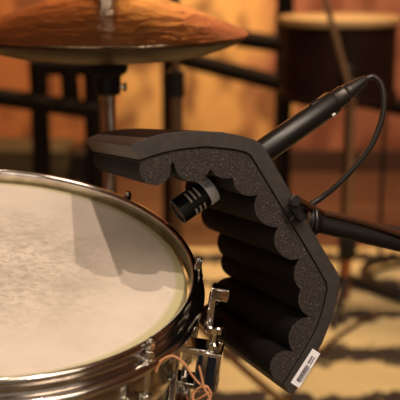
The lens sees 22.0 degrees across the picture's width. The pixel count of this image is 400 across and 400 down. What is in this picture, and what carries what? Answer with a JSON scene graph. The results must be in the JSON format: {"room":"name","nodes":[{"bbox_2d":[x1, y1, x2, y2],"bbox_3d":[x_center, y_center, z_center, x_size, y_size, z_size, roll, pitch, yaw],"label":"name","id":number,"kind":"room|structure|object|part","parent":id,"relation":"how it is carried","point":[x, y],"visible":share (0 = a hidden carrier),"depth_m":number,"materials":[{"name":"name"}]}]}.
{"room":"studio","nodes":[
{"label":"studio","id":0,"kind":"room"},
{"bbox_2d":[0,0,399,149],"bbox_3d":[0.000,-1.501,4.367,5.200,2.800,0.100,0,14,0],"label":"wall","id":1,"kind":"structure","parent":0,"point":[213,103],"depth_m":4.57,"materials":[{"name":"paint"}]},
{"bbox_2d":[272,150,399,171],"bbox_3d":[0.000,-0.177,4.637,5.000,0.100,0.016,0,14,0],"label":"baseboard","id":2,"kind":"structure","parent":1,"relation":"attached to","point":[301,160],"depth_m":4.63,"materials":[{"name":"brown wood"}]},
{"bbox_2d":[117,172,399,246],"bbox_3d":[0.000,0.554,1.993,5.200,0.040,5.600,0,14,0],"label":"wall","id":3,"kind":"structure","parent":0,"point":[307,185],"depth_m":4.19,"materials":[{"name":"brown wood"}]},
{"bbox_2d":[0,138,73,178],"bbox_3d":[-0.731,-0.123,4.148,0.414,0.207,0.290,0,14,0],"label":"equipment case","id":4,"kind":"object","parent":3,"relation":"on","point":[15,153],"visible":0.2,"depth_m":4.04,"materials":[{"name":"brown"}]},
{"bbox_3d":[-0.731,-0.200,4.150,0.414,0.060,0.250,0,14,0],"label":"lid","id":5,"kind":"part","parent":4,"relation":"part of","materials":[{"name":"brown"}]},
{"bbox_2d":[70,142,85,182],"bbox_3d":[-0.425,-0.108,4.100,0.154,0.202,0.290,0,14,0],"label":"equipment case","id":6,"kind":"object","parent":3,"relation":"on","point":[78,172],"visible":0.26,"depth_m":3.99,"materials":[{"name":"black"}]},
{"bbox_3d":[-0.425,-0.183,4.103,0.154,0.058,0.250,0,14,0],"label":"lid","id":7,"kind":"part","parent":6,"relation":"part of","materials":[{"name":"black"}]},
{"bbox_2d":[161,0,399,224],"bbox_3d":[0.349,-0.345,3.609,0.967,0.900,0.090,0,14,0],"label":"metal stand","id":8,"kind":"object","parent":3,"relation":"on","point":[255,40],"visible":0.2,"depth_m":3.55,"materials":[{"name":"black metal"}]},
{"bbox_3d":[-0.104,-0.217,3.656,0.060,0.628,0.060,0,14,0],"label":"leg","id":9,"kind":"part","parent":8,"relation":"part of","materials":[{"name":"black metal"}]},
{"bbox_3d":[0.096,-0.450,3.567,0.449,0.169,0.060,0,14,0],"label":"rail","id":10,"kind":"part","parent":8,"relation":"part of","materials":[{"name":"black metal"}]},
{"bbox_3d":[0.236,-0.545,3.564,0.230,0.090,0.060,0,14,0],"label":"rail","id":11,"kind":"part","parent":8,"relation":"part of","materials":[{"name":"black metal"}]},
{"bbox_3d":[0.294,-0.349,3.623,0.060,0.900,0.060,0,14,0],"label":"leg","id":12,"kind":"part","parent":8,"relation":"part of","materials":[{"name":"black metal"}]},
{"bbox_3d":[0.556,-0.352,3.591,0.553,0.164,0.060,0,14,0],"label":"rail","id":13,"kind":"part","parent":8,"relation":"part of","materials":[{"name":"black metal"}]},
{"bbox_2d":[170,247,399,399],"bbox_3d":[0.190,0.673,1.413,3.380,0.010,4.216,0,14,0],"label":"patterned rug","id":14,"kind":"object","parent":3,"relation":"on","point":[364,363],"visible":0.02,"depth_m":2.54,"materials":[{"name":"beige carpet"}]},
{"bbox_2d":[0,61,102,187],"bbox_3d":[-0.529,-0.148,3.362,0.426,0.636,0.085,0,14,0],"label":"keyboard stand","id":15,"kind":"object","parent":14,"relation":"on","point":[38,100],"visible":0.5,"depth_m":3.29,"materials":[{"name":"black"}]},
{"bbox_3d":[-0.518,-0.141,3.366,0.060,0.620,0.060,0,14,0],"label":"leg","id":16,"kind":"part","parent":15,"relation":"part of","materials":[{"name":"black"}]},
{"bbox_3d":[-0.535,-0.315,3.307,0.414,0.118,0.060,0,14,0],"label":"rail","id":17,"kind":"part","parent":15,"relation":"part of","materials":[{"name":"black metal"}]},
{"bbox_3d":[-0.440,-0.429,3.304,0.213,0.063,0.060,0,14,0],"label":"rail","id":18,"kind":"part","parent":15,"relation":"part of","materials":[{"name":"black metal"}]},
{"bbox_3d":[-0.418,-0.369,3.309,0.069,0.139,0.060,0,14,0],"label":"post","id":19,"kind":"part","parent":15,"relation":"part of","materials":[{"name":"black metal"}]},
{"bbox_3d":[-0.346,-0.134,3.368,0.060,0.607,0.060,0,14,0],"label":"leg","id":20,"kind":"part","parent":15,"relation":"part of","materials":[{"name":"black"}]},
{"bbox_2d":[0,0,247,193],"bbox_3d":[-0.118,0.093,1.440,0.495,1.095,0.464,0,14,0],"label":"hi-hat","id":21,"kind":"object","parent":14,"relation":"on","point":[107,37],"visible":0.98,"depth_m":1.20,"materials":[{"name":"brown metal"}]},
{"bbox_3d":[-0.118,-0.164,1.322,0.052,0.017,0.052,0,14,0],"label":"cymbal seat","id":22,"kind":"part","parent":21,"relation":"part of","materials":[{"name":"black fabric"}]},
{"bbox_2d":[167,0,284,399],"bbox_3d":[-0.019,-0.122,1.985,0.435,1.246,0.426,0,14,0],"label":"cymbal stand","id":23,"kind":"object","parent":14,"relation":"on","point":[175,76],"visible":0.43,"depth_m":2.03,"materials":[{"name":"silver metal"}]},
{"bbox_3d":[0.077,0.338,2.177,0.251,0.261,0.016,-4,15,-17],"label":"leg","id":24,"kind":"part","parent":23,"relation":"part of","materials":[{"name":"silver metal"}]},
{"bbox_2d":[277,12,399,282],"bbox_3d":[0.400,-0.137,3.022,0.383,0.792,0.392,0,14,0],"label":"floor tom","id":25,"kind":"object","parent":14,"relation":"on","point":[308,64],"depth_m":2.86,"materials":[{"name":"brown wood"}]},
{"bbox_3d":[0.228,-0.151,3.144,0.043,0.759,0.012,8,16,28],"label":"leg","id":26,"kind":"part","parent":25,"relation":"part of","materials":[{"name":"black metal"}]},
{"bbox_3d":[0.403,-0.079,2.856,0.012,0.759,0.042,0,14,0],"label":"leg","id":27,"kind":"part","parent":25,"relation":"part of","materials":[{"name":"black"}]},
{"bbox_3d":[0.573,-0.152,3.147,0.043,0.759,0.012,-8,16,-30],"label":"leg","id":28,"kind":"part","parent":25,"relation":"part of","materials":[{"name":"black"}]},
{"bbox_2d":[284,195,399,251],"bbox_3d":[0.258,0.347,1.069,0.376,0.789,0.270,0,14,0],"label":"boom arm","id":29,"kind":"object","parent":14,"relation":"on","point":[320,224],"visible":0.66,"depth_m":0.90,"materials":[{"name":"black metal"}]},
{"bbox_2d":[85,128,339,393],"bbox_3d":[0.003,0.045,0.963,0.175,0.260,0.269,-4,14,-15],"label":"shield","id":30,"kind":"object","parent":29,"relation":"attached to","point":[278,312],"visible":0.94,"depth_m":0.87,"materials":[{"name":"black"}]},
{"bbox_2d":[170,76,368,222],"bbox_3d":[0.065,-0.047,0.924,0.198,0.119,0.025,-7,15,-24],"label":"microphone","id":31,"kind":"object","parent":30,"relation":"attached to","point":[205,192],"visible":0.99,"depth_m":0.92,"materials":[{"name":"black metal"}]},
{"bbox_2d":[172,203,183,219],"bbox_3d":[-0.018,0.009,0.898,0.012,0.017,0.018,0,14,0],"label":"grille","id":32,"kind":"object","parent":31,"relation":"attached to","point":[178,208],"depth_m":0.90,"materials":[{"name":"brown metal"}]},
{"bbox_2d":[309,98,319,105],"bbox_3d":[0.104,-0.088,0.930,0.009,0.006,0.005,-6,15,-24],"label":"switch","id":33,"kind":"object","parent":31,"relation":"attached to","point":[316,102],"depth_m":0.93,"materials":[{"name":"grey metal"}]},
{"bbox_2d":[309,74,386,204],"bbox_3d":[0.139,-0.054,0.942,0.032,0.103,0.174,7,16,26],"label":"microphone cable","id":34,"kind":"object","parent":29,"relation":"attached to","point":[377,79],"visible":0.94,"depth_m":0.95,"materials":[{"name":"black rubber"}]},
{"bbox_2d":[300,197,399,236],"bbox_3d":[0.191,0.039,0.937,0.259,0.112,0.024,-6,15,-23],"label":"microphone stand","id":35,"kind":"object","parent":29,"relation":"attached to","point":[305,203],"visible":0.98,"depth_m":0.91,"materials":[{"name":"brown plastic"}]},
{"bbox_2d":[301,205,399,230],"bbox_3d":[0.196,0.036,0.942,0.256,0.089,0.029,-6,15,-22],"label":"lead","id":36,"kind":"object","parent":29,"relation":"attached to","point":[393,227],"visible":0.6,"depth_m":0.92,"materials":[{"name":"black rubber"}]},
{"bbox_2d":[284,310,399,399],"bbox_3d":[0.342,0.385,2.523,0.204,0.012,0.796,12,19,41],"label":"loose cable","id":37,"kind":"object","parent":14,"relation":"on","point":[330,342],"visible":0.66,"depth_m":2.70,"materials":[{"name":"brown plastic"}]},
{"bbox_2d":[322,0,399,327],"bbox_3d":[0.431,-0.131,2.751,0.292,0.898,0.302,0,14,0],"label":"microphone stand","id":38,"kind":"object","parent":14,"relation":"on","point":[347,249],"visible":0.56,"depth_m":2.79,"materials":[{"name":"brown metal"}]},
{"bbox_3d":[0.377,0.275,2.780,0.022,0.097,0.167,5,15,18],"label":"leg","id":39,"kind":"part","parent":38,"relation":"part of","materials":[{"name":"black metal"}]},
{"bbox_3d":[0.494,0.250,2.880,0.167,0.097,0.022,-3,14,-11],"label":"leg","id":40,"kind":"part","parent":38,"relation":"part of","materials":[{"name":"black metal"}]},
{"bbox_2d":[359,255,399,294],"bbox_3d":[0.672,0.231,3.069,0.390,0.042,0.393,0,14,0],"label":"coiled cable","id":41,"kind":"object","parent":14,"relation":"on","point":[365,267],"visible":0.89,"depth_m":3.12,"materials":[{"name":"black rubber"}]},
{"bbox_3d":[-0.202,0.451,0.953,0.480,0.634,0.423,0,14,0],"label":"stand","id":42,"kind":"object","parent":14,"relation":"on","visible":0},
{"bbox_2d":[0,169,230,399],"bbox_3d":[-0.193,0.115,0.919,0.387,0.233,0.401,-7,16,-26],"label":"snare drum","id":43,"kind":"object","parent":42,"relation":"on","point":[94,305],"visible":1,"depth_m":0.88,"materials":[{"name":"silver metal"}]},
{"bbox_3d":[-0.075,0.021,1.038,0.010,0.065,0.010,6,25,-2],"label":"tension rod","id":44,"kind":"part","parent":43,"relation":"part of","materials":[{"name":"silver metal"}]},
{"bbox_3d":[-0.041,0.135,0.802,0.010,0.065,0.010,6,25,-2],"label":"tension rod","id":45,"kind":"part","parent":43,"relation":"part of","materials":[{"name":"silver metal"}]},
{"bbox_3d":[-0.013,0.146,0.803,0.045,0.049,0.014,-1,14,-3],"label":"snare cord","id":46,"kind":"part","parent":43,"relation":"part of","materials":[{"name":"orange fabric"}]},
{"bbox_3d":[-0.013,0.159,0.966,0.009,0.042,0.009,6,25,-2],"label":"tension rod","id":47,"kind":"part","parent":43,"relation":"part of","materials":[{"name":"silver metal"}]},
{"bbox_3d":[-0.001,0.148,0.889,0.004,0.034,0.002,6,25,-2],"label":"panel","id":48,"kind":"part","parent":43,"relation":"part of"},
{"bbox_3d":[-0.004,0.080,0.929,0.010,0.065,0.010,6,25,-2],"label":"tension rod","id":49,"kind":"part","parent":43,"relation":"part of","materials":[{"name":"silver metal"}]},
{"bbox_3d":[0.008,0.145,0.898,0.024,0.040,0.024,6,25,-2],"label":"strainer frame","id":50,"kind":"part","parent":43,"relation":"part of","materials":[{"name":"silver metal"}]},
{"bbox_3d":[0.009,0.150,0.888,0.007,0.034,0.002,6,25,-2],"label":"panel","id":51,"kind":"part","parent":43,"relation":"part of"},
{"bbox_3d":[0.010,0.095,0.877,0.008,0.036,0.010,6,25,-2],"label":"lever","id":52,"kind":"part","parent":43,"relation":"part of","materials":[{"name":"silver metal"}]},
{"bbox_3d":[0.012,0.116,0.882,0.019,0.026,0.019,6,25,-2],"label":"adjustment knob","id":53,"kind":"part","parent":43,"relation":"part of","materials":[{"name":"silver metal"}]}
]}

